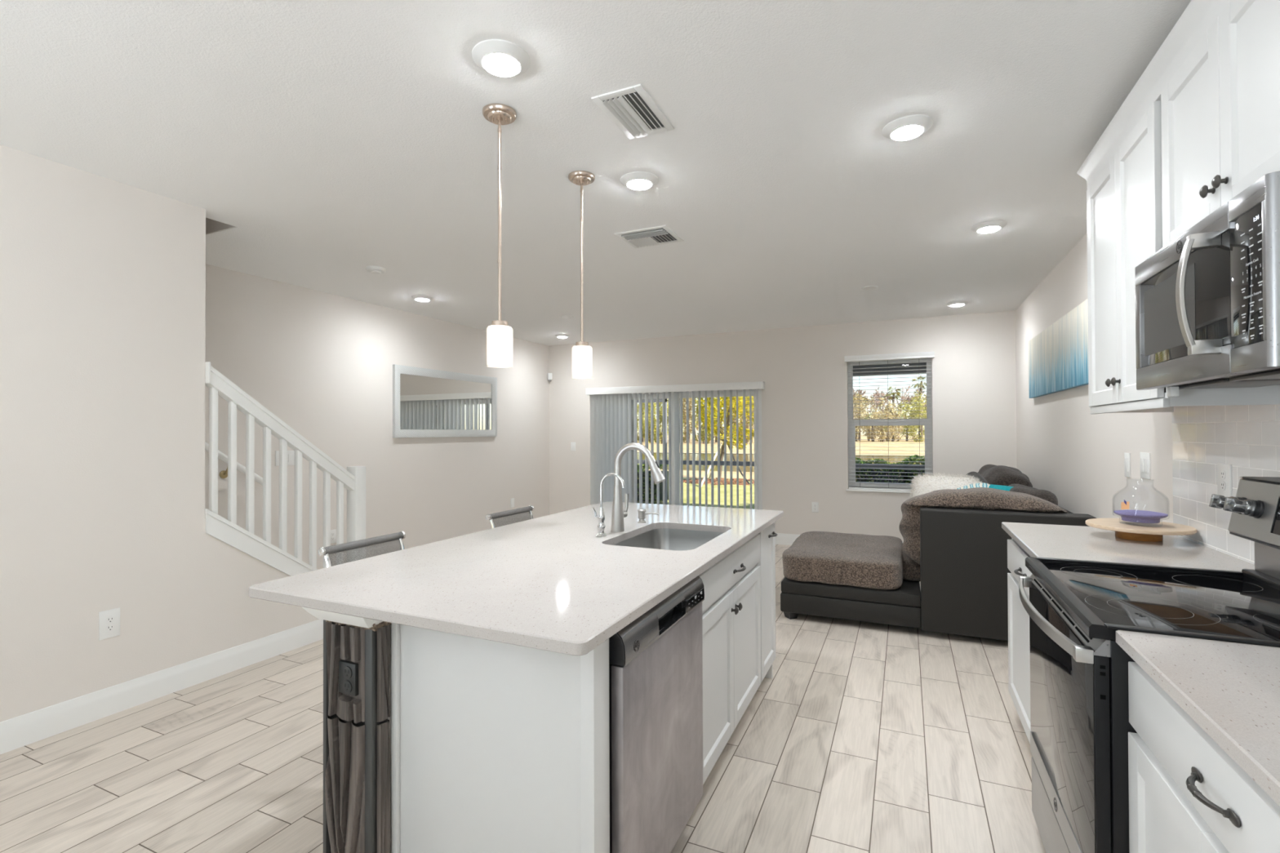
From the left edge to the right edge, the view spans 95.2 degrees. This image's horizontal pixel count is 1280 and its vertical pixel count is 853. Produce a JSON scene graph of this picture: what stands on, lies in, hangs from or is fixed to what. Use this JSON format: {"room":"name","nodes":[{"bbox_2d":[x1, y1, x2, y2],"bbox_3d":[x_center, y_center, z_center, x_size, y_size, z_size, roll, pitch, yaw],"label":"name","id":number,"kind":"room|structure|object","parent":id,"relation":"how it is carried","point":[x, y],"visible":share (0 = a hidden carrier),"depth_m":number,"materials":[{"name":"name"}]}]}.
{"room":"kitchen","nodes":[
{"label":"kitchen","id":0,"kind":"room"},
{"bbox_2d":[0,144,319,722],"bbox_3d":[-4.020,0.072,-0.236,0.115,2.590,9.650,0,-1,24],"label":"wall","id":1,"kind":"structure","parent":0,"point":[103,280],"depth_m":2.79,"materials":[{"name":"white paint"}]},
{"bbox_2d":[98,607,119,640],"bbox_3d":[-2.559,0.952,2.820,0.009,0.135,0.082,0,-1,24],"label":"wall outlet","id":2,"kind":"object","parent":1,"relation":"attached to","point":[109,620],"visible":1,"depth_m":2.81,"materials":[{"name":"white plastic"}]},
{"bbox_2d":[0,619,323,754],"bbox_3d":[-3.619,1.318,1.838,1.144,0.132,13.775,0,-1,24],"label":"baseboard","id":3,"kind":"structure","parent":1,"relation":"attached to","point":[16,732],"depth_m":2.94,"materials":[{"name":"white paint"}]},
{"bbox_2d":[204,508,317,576],"bbox_3d":[-2.228,0.858,3.654,0.122,0.805,0.945,0,-1,24],"label":"trim","id":4,"kind":"structure","parent":1,"relation":"attached to","point":[217,526],"depth_m":3.43,"materials":[{"name":"white paint"}]},
{"bbox_2d":[204,361,365,568],"bbox_3d":[-2.194,0.522,3.692,0.098,1.748,1.039,0,-1,24],"label":"stair railing","id":5,"kind":"object","parent":4,"relation":"on","point":[353,479],"visible":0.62,"depth_m":3.61,"materials":[{"name":"white paint"}]},
{"bbox_2d":[204,263,549,569],"bbox_3d":[-4.210,0.104,2.121,0.150,2.610,14.085,0,-1,24],"label":"wall","id":6,"kind":"structure","parent":0,"point":[321,362],"depth_m":5.55,"materials":[{"name":"white paint"}]},
{"bbox_2d":[204,441,262,484],"bbox_3d":[-3.321,-0.177,3.787,0.098,1.263,1.776,0,-1,24],"label":"wall handrail","id":7,"kind":"object","parent":6,"relation":"attached to","point":[223,474],"visible":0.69,"depth_m":4.35,"materials":[{"name":"white paint"}]},
{"bbox_2d":[287,450,294,465],"bbox_3d":[-2.893,0.260,4.830,0.009,0.122,0.078,0,-1,24],"label":"light switch","id":8,"kind":"object","parent":6,"relation":"attached to","point":[291,454],"visible":0.75,"depth_m":4.83,"materials":[{"name":"white plastic"}]},
{"bbox_2d":[330,528,336,543],"bbox_3d":[-2.727,0.976,5.184,0.009,0.118,0.072,0,-1,24],"label":"wall outlet","id":9,"kind":"object","parent":6,"relation":"attached to","point":[333,532],"visible":0.87,"depth_m":5.19,"materials":[{"name":"white plastic"}]},
{"bbox_2d":[392,364,497,437],"bbox_3d":[-2.113,-0.246,6.522,0.034,0.728,1.594,0,-1,24],"label":"wall mirror","id":10,"kind":"object","parent":6,"relation":"attached to","point":[427,402],"visible":1,"depth_m":6.41,"materials":[{"name":"silver metal"}]},
{"bbox_2d":[400,373,491,430],"bbox_3d":[-2.123,-0.246,6.527,0.009,0.572,1.438,0,-1,24],"label":"mirror glass","id":11,"kind":"object","parent":10,"relation":"attached to","point":[428,402],"depth_m":6.44,"materials":[{"name":"white"}]},
{"bbox_2d":[0,544,1045,852],"bbox_3d":[-1.543,1.369,0.923,5.880,0.001,13.825,0,-1,24],"label":"floor","id":12,"kind":"structure","parent":0,"point":[862,737],"depth_m":2.39,"materials":[{"name":"tile"}]},
{"bbox_2d":[317,531,405,567],"bbox_3d":[-0.877,0.905,2.170,0.487,0.945,0.420,0,-1,24],"label":"bar chair","id":13,"kind":"object","parent":12,"relation":"on","point":[326,552],"visible":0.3,"depth_m":2.23,"materials":[{"name":"silver metal"}]},
{"bbox_2d":[386,625,391,852],"bbox_3d":[-0.334,0.937,2.561,0.173,0.884,2.070,0,-1,24],"label":"wall","id":14,"kind":"structure","parent":12,"relation":"on","point":[388,718],"depth_m":1.59,"materials":[{"name":"white paint"}]},
{"bbox_2d":[301,606,382,628],"bbox_3d":[-0.374,0.514,2.509,0.237,0.039,2.132,0,-1,24],"label":"trim","id":15,"kind":"structure","parent":14,"relation":"attached to","point":[322,615],"depth_m":1.54,"materials":[{"name":"white paint"}]},
{"bbox_2d":[323,619,391,852],"bbox_3d":[-0.768,0.944,1.594,0.196,0.855,0.087,0,-1,24],"label":"cover","id":16,"kind":"object","parent":14,"relation":"attached to","point":[357,659],"visible":0.91,"depth_m":1.56,"materials":[{"name":"fabric"}]},
{"bbox_2d":[342,666,351,693],"bbox_3d":[-0.784,0.679,1.566,0.033,0.071,0.004,0,-1,24],"label":"socket","id":17,"kind":"object","parent":16,"relation":"attached to","point":[347,670],"depth_m":1.56,"materials":[{"name":"grey plastic"}]},
{"bbox_2d":[338,659,358,696],"bbox_3d":[-0.785,0.677,1.575,0.064,0.085,0.012,0,-1,24],"label":"outlet plate","id":18,"kind":"object","parent":16,"relation":"attached to","point":[348,668],"depth_m":1.56,"materials":[{"name":"grey plastic"}]},
{"bbox_2d":[391,622,609,852],"bbox_3d":[-0.374,0.928,1.492,0.623,0.884,0.078,0,-1,23],"label":"panel","id":19,"kind":"object","parent":12,"relation":"on","point":[496,747],"visible":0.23,"depth_m":1.45,"materials":[{"name":"white paint"}]},
{"bbox_2d":[484,505,533,528],"bbox_3d":[-0.498,0.911,3.006,0.487,0.945,0.420,0,-1,24],"label":"bar chair","id":20,"kind":"object","parent":12,"relation":"on","point":[493,517],"visible":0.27,"depth_m":3.07,"materials":[{"name":"silver metal"}]},
{"bbox_2d":[608,575,704,852],"bbox_3d":[-0.200,0.937,1.821,0.638,0.866,0.633,0,-1,24],"label":"dishwasher","id":21,"kind":"object","parent":12,"relation":"on","point":[655,661],"visible":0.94,"depth_m":1.62,"materials":[{"name":"silver metal"}]},
{"bbox_2d":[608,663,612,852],"bbox_3d":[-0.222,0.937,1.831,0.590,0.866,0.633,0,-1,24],"label":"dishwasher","id":22,"kind":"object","parent":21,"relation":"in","point":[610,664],"depth_m":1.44,"materials":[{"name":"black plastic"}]},
{"bbox_2d":[698,533,760,784],"bbox_3d":[0.130,0.936,2.559,0.652,0.883,0.964,0,-1,24],"label":"base cabinet","id":23,"kind":"object","parent":12,"relation":"on","point":[731,603],"visible":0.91,"depth_m":2.37,"materials":[{"name":"white paint"}]},
{"bbox_2d":[248,501,783,655],"bbox_3d":[-0.167,0.478,2.461,1.115,0.030,2.225,0,-1,24],"label":"countertop","id":24,"kind":"structure","parent":23,"relation":"on","point":[548,583],"depth_m":1.75,"materials":[{"name":"stone"}]},
{"bbox_2d":[591,472,625,537],"bbox_3d":[-0.130,0.329,2.456,0.150,0.269,0.048,0,-1,24],"label":"tap","id":25,"kind":"object","parent":24,"relation":"on","point":[601,517],"visible":1,"depth_m":2.46,"materials":[{"name":"silver metal"}]},
{"bbox_2d":[611,442,665,532],"bbox_3d":[-0.001,0.267,2.573,0.257,0.393,0.097,0,-1,24],"label":"kitchen faucet","id":26,"kind":"object","parent":24,"relation":"on","point":[618,514],"visible":0.98,"depth_m":2.57,"materials":[{"name":"silver metal"}]},
{"bbox_2d":[637,509,658,523],"bbox_3d":[0.040,0.434,2.825,0.111,0.063,0.042,0,-1,24],"label":"soap dispenser","id":27,"kind":"object","parent":24,"relation":"on","point":[642,513],"visible":1,"depth_m":2.82,"materials":[{"name":"silver metal"}]},
{"bbox_2d":[613,528,724,551],"bbox_3d":[0.133,0.586,2.502,0.442,0.185,0.667,0,-1,24],"label":"sink","id":28,"kind":"object","parent":24,"relation":"in","point":[677,540],"visible":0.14,"depth_m":2.80,"materials":[{"name":"silver metal"}]},
{"bbox_2d":[756,521,777,682],"bbox_3d":[0.404,0.940,3.164,0.652,0.883,0.361,0,-1,24],"label":"base cabinet","id":29,"kind":"object","parent":12,"relation":"on","point":[766,563],"visible":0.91,"depth_m":3.06,"materials":[{"name":"white paint"}]},
{"bbox_2d":[780,464,1096,640],"bbox_3d":[2.412,0.861,5.074,1.876,1.062,2.745,0,-1,24],"label":"sectional sofa","id":30,"kind":"object","parent":12,"relation":"on","point":[955,543],"visible":0.85,"depth_m":3.85,"materials":[{"name":"fabric"}]},
{"bbox_2d":[782,531,902,590],"bbox_3d":[1.609,1.018,4.570,0.828,0.216,1.151,0,-1,24],"label":"cushion","id":31,"kind":"object","parent":30,"relation":"on","point":[815,560],"depth_m":4.14,"materials":[{"name":"fabric"}]},
{"bbox_2d":[902,543,919,581],"bbox_3d":[2.171,1.033,4.477,0.364,0.183,0.804,0,-1,24],"label":"cushion","id":32,"kind":"object","parent":30,"relation":"on","point":[911,570],"depth_m":4.16,"materials":[{"name":"fabric"}]},
{"bbox_2d":[909,472,982,497],"bbox_3d":[2.285,0.586,4.364,0.528,0.489,0.286,0,-1,24],"label":"throw pillow","id":33,"kind":"object","parent":30,"relation":"on","point":[924,484],"visible":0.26,"depth_m":4.39,"materials":[{"name":"beige fur"}]},
{"bbox_2d":[955,483,990,488],"bbox_3d":[2.402,0.600,4.245,0.422,0.374,0.173,0,-1,11],"label":"throw pillow","id":34,"kind":"object","parent":30,"relation":"on","point":[974,485],"visible":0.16,"depth_m":4.27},
{"bbox_2d":[964,471,988,484],"bbox_3d":[2.671,0.616,4.669,0.505,0.508,0.161,0,-1,-17],"label":"throw pillow","id":35,"kind":"object","parent":30,"relation":"on","point":[973,474],"visible":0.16,"depth_m":4.69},
{"bbox_2d":[898,487,1067,564],"bbox_3d":[2.318,0.704,3.920,1.061,0.580,0.378,0,-1,24],"label":"cushion","id":36,"kind":"object","parent":30,"relation":"on","point":[976,499],"depth_m":3.86,"materials":[{"name":"fabric"}]},
{"bbox_2d":[977,464,997,475],"bbox_3d":[3.287,0.652,5.455,0.395,0.597,0.682,0,-1,24],"label":"cushion","id":37,"kind":"object","parent":30,"relation":"on","point":[984,468],"depth_m":5.40,"materials":[{"name":"grey fabric"}]},
{"bbox_2d":[988,484,1013,490],"bbox_3d":[2.612,0.599,4.149,0.476,0.359,0.180,-1,-1,31],"label":"throw pillow","id":38,"kind":"object","parent":30,"relation":"on","point":[995,486],"visible":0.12,"depth_m":4.21,"materials":[{"name":"teal fabric"}]},
{"bbox_2d":[982,465,1032,487],"bbox_3d":[2.997,0.626,4.857,0.407,0.601,0.690,0,-1,24],"label":"cushion","id":39,"kind":"object","parent":30,"relation":"on","point":[1002,475],"depth_m":4.65,"materials":[{"name":"grey fabric"}]},
{"bbox_2d":[1008,484,1057,505],"bbox_3d":[2.761,0.692,4.226,0.381,0.543,0.622,0,-1,24],"label":"cushion","id":40,"kind":"object","parent":30,"relation":"on","point":[1047,495],"depth_m":4.02,"materials":[{"name":"grey fabric"}]},
{"bbox_2d":[1007,538,1031,743],"bbox_3d":[1.833,0.927,2.272,0.635,0.883,0.880,0,-1,24],"label":"base cabinet","id":41,"kind":"object","parent":12,"relation":"on","point":[1019,646],"visible":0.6,"depth_m":2.57,"materials":[{"name":"white paint"}]},
{"bbox_2d":[1001,522,1254,571],"bbox_3d":[1.841,0.470,2.279,0.623,0.030,0.902,0,-1,24],"label":"countertop","id":42,"kind":"structure","parent":41,"relation":"on","point":[1041,540],"depth_m":2.17,"materials":[{"name":"stone"}]},
{"bbox_2d":[1085,518,1196,542],"bbox_3d":[2.028,0.426,2.377,0.344,0.057,0.344,0,-1,24],"label":"cake stand","id":43,"kind":"object","parent":42,"relation":"on","point":[1152,532],"visible":0.99,"depth_m":2.31,"materials":[{"name":"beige wood"}]},
{"bbox_2d":[1113,499,1168,523],"bbox_3d":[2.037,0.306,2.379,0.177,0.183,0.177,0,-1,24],"label":"plate","id":44,"kind":"object","parent":43,"relation":"on","point":[1134,516],"visible":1,"depth_m":2.34,"materials":[{"name":"purple"}]},
{"bbox_2d":[1018,476,1279,852],"bbox_3d":[1.444,0.757,1.538,0.715,1.212,0.780,0,-1,24],"label":"electric range","id":45,"kind":"object","parent":12,"relation":"on","point":[1080,726],"visible":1,"depth_m":1.52,"materials":[{"name":"metal"}]},
{"bbox_2d":[1025,556,1279,647],"bbox_3d":[1.464,0.453,1.531,0.646,0.044,0.780,0,-1,24],"label":"cooktop","id":46,"kind":"object","parent":45,"relation":"in","point":[1104,598],"depth_m":1.52,"materials":[{"name":"glass"}]},
{"bbox_2d":[1128,661,1279,852],"bbox_3d":[1.160,0.916,0.788,0.635,0.883,0.817,0,-1,24],"label":"base cabinet","id":47,"kind":"object","parent":12,"relation":"on","point":[1187,794],"visible":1,"depth_m":1.03,"materials":[{"name":"white paint"}]},
{"bbox_2d":[1115,630,1279,806],"bbox_3d":[1.126,0.458,0.703,0.623,0.030,1.016,0,-1,24],"label":"countertop","id":48,"kind":"structure","parent":47,"relation":"on","point":[1231,691],"depth_m":1.00,"materials":[{"name":"stone"}]},
{"bbox_2d":[0,0,1191,346],"bbox_3d":[-1.561,-1.356,0.929,5.980,0.290,14.085,0,-1,24],"label":"ceiling","id":49,"kind":"structure","parent":0,"point":[337,139],"depth_m":2.48,"materials":[{"name":"white paint"}]},
{"bbox_2d":[205,217,235,234],"bbox_3d":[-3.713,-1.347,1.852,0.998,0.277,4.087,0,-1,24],"label":"air vent","id":50,"kind":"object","parent":49,"relation":"in","point":[211,225],"depth_m":3.59,"materials":[{"name":"metal"}]},
{"bbox_2d":[365,266,385,274],"bbox_3d":[-1.987,-1.171,4.391,0.136,0.036,0.136,0,-1,24],"label":"smoke detector","id":51,"kind":"object","parent":49,"relation":"attached to","point":[373,269],"visible":1,"depth_m":4.36,"materials":[{"name":"white plastic"}]},
{"bbox_2d":[411,294,433,302],"bbox_3d":[-1.986,-1.164,5.335,0.188,0.034,0.188,0,-1,24],"label":"recessed light","id":52,"kind":"object","parent":49,"relation":"in","point":[422,298],"visible":1,"depth_m":5.29,"materials":[{"name":"white paint"}]},
{"bbox_2d":[482,102,516,368],"bbox_3d":[-0.541,-0.722,2.252,0.128,0.982,0.128,0,-1,24],"label":"pendant light","id":53,"kind":"object","parent":49,"relation":"hanging from","point":[499,335],"visible":1,"depth_m":2.23,"materials":[{"name":"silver metal"}]},
{"bbox_2d":[471,39,530,77],"bbox_3d":[-0.457,-1.200,1.929,0.188,0.034,0.188,0,-1,24],"label":"recessed light","id":54,"kind":"object","parent":49,"relation":"in","point":[497,57],"visible":1,"depth_m":1.89,"materials":[{"name":"white paint"}]},
{"bbox_2d":[568,170,595,378],"bbox_3d":[-0.280,-0.721,2.820,0.128,0.976,0.128,0,-1,24],"label":"pendant light","id":55,"kind":"object","parent":49,"relation":"hanging from","point":[582,353],"visible":1,"depth_m":2.79,"materials":[{"name":"glass"}]},
{"bbox_2d":[591,84,674,139],"bbox_3d":[-0.020,-1.206,2.265,0.201,0.017,0.333,0,-1,24],"label":"ceiling vent","id":56,"kind":"object","parent":49,"relation":"in","point":[632,108],"visible":1,"depth_m":2.24,"materials":[{"name":"white plastic"}]},
{"bbox_2d":[620,171,658,190],"bbox_3d":[-0.003,-1.193,2.865,0.188,0.034,0.188,0,-1,24],"label":"recessed light","id":57,"kind":"object","parent":49,"relation":"in","point":[636,180],"visible":1,"depth_m":2.82,"materials":[{"name":"white paint"}]},
{"bbox_2d":[614,225,683,248],"bbox_3d":[0.061,-1.194,3.703,0.345,0.017,0.312,0,-1,24],"label":"ceiling vent","id":58,"kind":"object","parent":49,"relation":"in","point":[663,234],"visible":1,"depth_m":3.68,"materials":[{"name":"white plastic"}]},
{"bbox_2d":[882,114,933,141],"bbox_3d":[1.087,-1.201,2.376,0.188,0.034,0.188,0,-1,24],"label":"recessed light","id":59,"kind":"object","parent":49,"relation":"in","point":[910,126],"visible":1,"depth_m":2.34,"materials":[{"name":"white paint"}]},
{"bbox_2d":[946,300,968,306],"bbox_3d":[3.066,-1.179,5.646,0.188,0.034,0.188,0,-1,24],"label":"recessed light","id":60,"kind":"object","parent":49,"relation":"in","point":[960,303],"visible":1,"depth_m":5.60,"materials":[{"name":"white paint"}]},
{"bbox_2d":[970,220,1007,233],"bbox_3d":[2.103,-1.194,3.524,0.188,0.034,0.188,0,-1,24],"label":"recessed light","id":61,"kind":"object","parent":49,"relation":"in","point":[987,227],"visible":1,"depth_m":3.48,"materials":[{"name":"white paint"}]},
{"bbox_2d":[549,310,1017,542],"bbox_3d":[1.319,0.130,7.252,5.680,2.610,0.150,0,-1,24],"label":"wall","id":62,"kind":"structure","parent":0,"point":[803,370],"depth_m":6.83,"materials":[{"name":"white paint"}]},
{"bbox_2d":[586,381,764,509],"bbox_3d":[0.389,0.432,7.532,2.430,1.927,0.105,0,-1,24],"label":"vertical blind","id":63,"kind":"object","parent":62,"relation":"attached to","point":[610,407],"visible":0.63,"depth_m":7.60,"materials":[{"name":"white paint"}]},
{"bbox_2d":[631,389,762,509],"bbox_3d":[0.448,0.471,7.655,2.346,1.900,0.145,0,-1,25],"label":"door","id":64,"kind":"structure","parent":62,"relation":"in","point":[740,391],"depth_m":7.41,"materials":[{"name":"white plastic"}]},
{"bbox_2d":[775,533,903,545],"bbox_3d":[1.289,1.348,7.167,5.680,0.132,0.014,0,-1,24],"label":"baseboard","id":65,"kind":"structure","parent":62,"relation":"attached to","point":[780,539],"depth_m":6.96,"materials":[{"name":"white paint"}]},
{"bbox_2d":[845,488,910,493],"bbox_3d":[2.791,0.724,6.536,0.912,0.020,0.101,0,-1,24],"label":"trim","id":66,"kind":"structure","parent":62,"relation":"attached to","point":[847,490],"depth_m":6.56,"materials":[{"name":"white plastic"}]},
{"bbox_2d":[847,357,933,488],"bbox_3d":[2.817,-0.024,6.608,0.872,1.485,0.064,0,-1,24],"label":"window","id":67,"kind":"structure","parent":62,"relation":"in","point":[852,423],"depth_m":6.60,"materials":[{"name":"white plastic"}]},
{"bbox_2d":[844,351,934,491],"bbox_3d":[2.773,-0.045,6.510,0.916,1.514,0.140,0,-1,24],"label":"window blind","id":68,"kind":"object","parent":67,"relation":"attached to","point":[859,358],"visible":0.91,"depth_m":6.52,"materials":[{"name":"white plastic"}]},
{"bbox_2d":[1015,232,1279,564],"bbox_3d":[1.094,0.064,-0.285,0.160,2.610,14.085,0,-1,24],"label":"wall","id":69,"kind":"structure","parent":0,"point":[1076,455],"depth_m":3.05,"materials":[{"name":"white paint"}]},
{"bbox_2d":[1028,298,1088,398],"bbox_3d":[3.083,-0.511,4.324,0.037,0.507,1.915,0,-1,24],"label":"painting","id":70,"kind":"object","parent":69,"relation":"attached to","point":[1058,356],"visible":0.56,"depth_m":4.11,"materials":[{"name":"paint"}]},
{"bbox_2d":[1124,453,1130,477],"bbox_3d":[2.507,0.198,3.007,0.009,0.124,0.075,0,-1,24],"label":"light switch","id":71,"kind":"object","parent":69,"relation":"attached to","point":[1126,455],"visible":1,"depth_m":3.00,"materials":[{"name":"white plastic"}]},
{"bbox_2d":[1139,452,1151,479],"bbox_3d":[2.406,0.186,2.784,0.009,0.124,0.118,0,-1,24],"label":"light switch","id":72,"kind":"object","parent":69,"relation":"attached to","point":[1145,460],"visible":1,"depth_m":2.77,"materials":[{"name":"white plastic"}]},
{"bbox_2d":[1086,100,1279,413],"bbox_3d":[1.953,-0.586,2.186,0.327,1.054,0.807,0,-1,24],"label":"upper cabinet","id":73,"kind":"object","parent":69,"relation":"attached to","point":[1124,202],"visible":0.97,"depth_m":2.19,"materials":[{"name":"white paint"}]},
{"bbox_2d":[1076,0,1230,189],"bbox_3d":[1.785,-1.111,1.821,0.324,0.101,1.676,0,-1,24],"label":"crown molding","id":74,"kind":"structure","parent":73,"relation":"attached to","point":[1199,15],"depth_m":1.87,"materials":[{"name":"white paint"}]},
{"bbox_2d":[1160,0,1279,247],"bbox_3d":[1.623,-0.821,1.463,0.327,0.594,0.785,0,-1,24],"label":"upper cabinet","id":75,"kind":"object","parent":69,"relation":"attached to","point":[1220,108],"visible":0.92,"depth_m":1.49,"materials":[{"name":"white paint"}]},
{"bbox_2d":[1134,170,1279,396],"bbox_3d":[1.573,-0.307,1.488,0.425,0.427,0.764,0,-1,24],"label":"microwave","id":76,"kind":"object","parent":75,"relation":"attached to","point":[1207,302],"visible":1,"depth_m":1.40,"materials":[{"name":"silver metal"}]},
{"bbox_2d":[1217,462,1232,497],"bbox_3d":[2.072,0.191,2.073,0.009,0.118,0.092,0,-1,24],"label":"wall outlet","id":77,"kind":"object","parent":69,"relation":"attached to","point":[1224,470],"visible":0.9,"depth_m":2.06,"materials":[{"name":"white plastic"}]},
{"label":"outside","id":78,"kind":"structure","parent":0,"visible":0},
{"bbox_3d":[2.229,1.500,8.518,15.000,0.125,2.925,0,-1,24],"label":"patio","id":79,"kind":"object","parent":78,"visible":0},
{"bbox_2d":[627,362,926,504],"bbox_3d":[3.895,0.173,9.224,11.530,2.740,0.100,0,-1,24],"label":"screen","id":80,"kind":"object","parent":79,"relation":"on","point":[917,369],"visible":0.09,"depth_m":9.28,"materials":[{"name":"grey paint"}]},
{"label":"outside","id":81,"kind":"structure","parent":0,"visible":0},
{"bbox_2d":[627,452,924,471],"bbox_3d":[-1.363,1.806,33.275,210.000,0.001,17.500,0,-1,24],"label":"pond water","id":82,"kind":"structure","parent":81,"point":[895,458],"depth_m":31.92,"materials":[{"name":"brown liquid"}]},
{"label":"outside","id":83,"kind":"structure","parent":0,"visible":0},
{"bbox_2d":[636,435,924,455],"bbox_3d":[46.366,2.433,126.370,420.000,0.001,191.500,0,-1,24],"label":"field","id":84,"kind":"structure","parent":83,"point":[864,444],"depth_m":53.66,"materials":[{"name":"plant"}]},
{"bbox_2d":[636,402,649,441],"bbox_3d":[0.317,-2.010,83.785,3.942,9.432,2.397,0,-1,24],"label":"bushy tree","id":85,"kind":"object","parent":84,"relation":"on","point":[637,405],"visible":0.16,"depth_m":83.55,"materials":[{"name":"grey plant"}]},
{"bbox_2d":[642,402,656,443],"bbox_3d":[1.267,-1.869,76.463,2.732,8.908,1.912,-1,-1,45],"label":"bushy tree","id":86,"kind":"object","parent":84,"relation":"on","point":[649,403],"visible":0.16,"depth_m":76.26,"materials":[{"name":"grey plant"}]},
{"bbox_2d":[648,400,668,444],"bbox_3d":[2.694,-1.330,71.219,3.400,7.151,2.005,0,-1,19],"label":"bushy tree","id":87,"kind":"object","parent":84,"relation":"on","point":[660,408],"visible":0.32,"depth_m":71.10,"materials":[{"name":"grey plant"}]},
{"bbox_2d":[679,397,698,443],"bbox_3d":[6.282,-2.020,75.451,3.253,8.418,2.000,0,-1,24],"label":"bushy tree","id":88,"kind":"object","parent":84,"relation":"on","point":[690,398],"visible":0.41,"depth_m":75.12,"materials":[{"name":"grey plant"}]},
{"bbox_2d":[691,397,715,444],"bbox_3d":[7.617,-1.193,69.623,3.211,7.074,1.890,0,-1,24],"label":"bushy tree","id":89,"kind":"object","parent":84,"relation":"on","point":[708,439],"visible":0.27,"depth_m":69.45,"materials":[{"name":"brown plant"}]},
{"bbox_2d":[737,398,754,444],"bbox_3d":[12.442,-1.387,67.767,2.790,7.516,1.783,0,-1,24],"label":"bushy tree","id":90,"kind":"object","parent":84,"relation":"on","point":[747,424],"visible":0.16,"depth_m":67.52,"materials":[{"name":"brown plant"}]},
{"bbox_2d":[853,392,868,441],"bbox_3d":[30.293,-1.272,82.111,3.681,6.960,2.443,0,-1,24],"label":"bushy tree","id":91,"kind":"object","parent":84,"relation":"on","point":[861,413],"visible":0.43,"depth_m":81.74,"materials":[{"name":"grey plant"}]},
{"bbox_2d":[854,396,881,440],"bbox_3d":[33.892,-1.115,86.601,4.149,6.903,2.475,0,-1,24],"label":"bushy tree","id":92,"kind":"object","parent":84,"relation":"on","point":[878,406],"visible":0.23,"depth_m":86.56,"materials":[{"name":"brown plant"}]},
{"bbox_2d":[866,397,895,441],"bbox_3d":[32.091,-0.913,77.760,3.554,5.939,2.296,0,-1,24],"label":"bushy tree","id":93,"kind":"object","parent":84,"relation":"on","point":[874,415],"visible":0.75,"depth_m":77.39,"materials":[{"name":"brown plant"}]},
{"bbox_2d":[882,386,901,440],"bbox_3d":[36.516,-1.956,84.556,2.843,8.104,2.877,0,-1,24],"label":"palm tree","id":94,"kind":"object","parent":84,"relation":"on","point":[891,393],"visible":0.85,"depth_m":84.33,"materials":[{"name":"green plant"}]},
{"bbox_2d":[866,386,917,438],"bbox_3d":[42.669,-2.335,97.668,8.745,9.073,7.607,0,-1,24],"label":"bare tree","id":95,"kind":"object","parent":84,"relation":"on","point":[897,402],"visible":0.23,"depth_m":97.45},
{"bbox_2d":[883,402,905,441],"bbox_3d":[34.710,-0.464,80.216,3.328,5.623,2.019,0,-1,24],"label":"bushy tree","id":96,"kind":"object","parent":84,"relation":"on","point":[899,427],"visible":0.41,"depth_m":80.04,"materials":[{"name":"grey plant"}]},
{"bbox_2d":[869,385,926,439],"bbox_3d":[40.398,-2.125,89.121,10.170,8.511,5.634,0,-1,24],"label":"bare tree","id":97,"kind":"object","parent":84,"relation":"on","point":[877,399],"visible":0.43,"depth_m":90.19,"materials":[{"name":"plant"}]},
{"bbox_2d":[893,400,920,440],"bbox_3d":[37.910,-0.889,83.130,3.830,5.945,2.297,0,-1,24],"label":"bushy tree","id":98,"kind":"object","parent":84,"relation":"on","point":[908,408],"visible":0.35,"depth_m":82.92,"materials":[{"name":"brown plant"}]},
{"bbox_2d":[904,391,926,442],"bbox_3d":[36.616,-1.203,76.547,3.597,7.143,2.415,0,-1,24],"label":"bushy tree","id":99,"kind":"object","parent":84,"relation":"on","point":[919,406],"visible":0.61,"depth_m":76.54,"materials":[{"name":"grey plant"}]},
{"bbox_2d":[909,374,926,437],"bbox_3d":[40.934,-2.801,85.700,2.555,9.798,2.551,0,-1,24],"label":"palm tree","id":100,"kind":"object","parent":84,"relation":"on","point":[920,378],"visible":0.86,"depth_m":85.56,"materials":[{"name":"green plant"}]},
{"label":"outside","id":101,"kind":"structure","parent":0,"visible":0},
{"bbox_2d":[627,468,754,479],"bbox_3d":[7.979,1.605,17.562,120.000,0.001,3.400,0,-1,24],"label":"ground","id":102,"kind":"structure","parent":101,"point":[703,473],"depth_m":19.96,"materials":[{"name":"soil"}]},
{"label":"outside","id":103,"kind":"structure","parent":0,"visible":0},
{"bbox_2d":[637,477,754,509],"bbox_3d":[5.728,1.567,12.599,120.000,0.001,7.500,0,-1,24],"label":"lawn","id":104,"kind":"structure","parent":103,"point":[715,486],"depth_m":13.38,"materials":[{"name":"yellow plant"}]},
{"bbox_2d":[627,463,668,504],"bbox_3d":[-0.455,1.136,12.352,2.217,0.975,0.818,0,-1,24],"label":"hedge","id":105,"kind":"object","parent":104,"relation":"on","point":[643,464],"visible":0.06,"depth_m":11.81,"materials":[{"name":"green plant"}]},
{"bbox_2d":[683,477,754,485],"bbox_3d":[2.455,1.608,17.077,2.626,0.054,2.257,0,-1,24],"label":"mulch bed","id":106,"kind":"object","parent":104,"relation":"on","point":[740,480],"visible":0.52,"depth_m":17.00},
{"bbox_2d":[697,395,754,480],"bbox_3d":[2.721,-0.262,17.161,2.056,3.771,1.843,0,-1,3],"label":"tree","id":107,"kind":"object","parent":104,"relation":"on","point":[734,398],"visible":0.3,"depth_m":16.96,"materials":[{"name":"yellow plant"}]},
{"bbox_2d":[855,454,924,484],"bbox_3d":[4.457,1.025,10.181,3.552,1.107,0.922,0,-1,24],"label":"hedge","id":108,"kind":"object","parent":104,"relation":"on","point":[913,458],"visible":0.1,"depth_m":9.99,"materials":[{"name":"green plant"}]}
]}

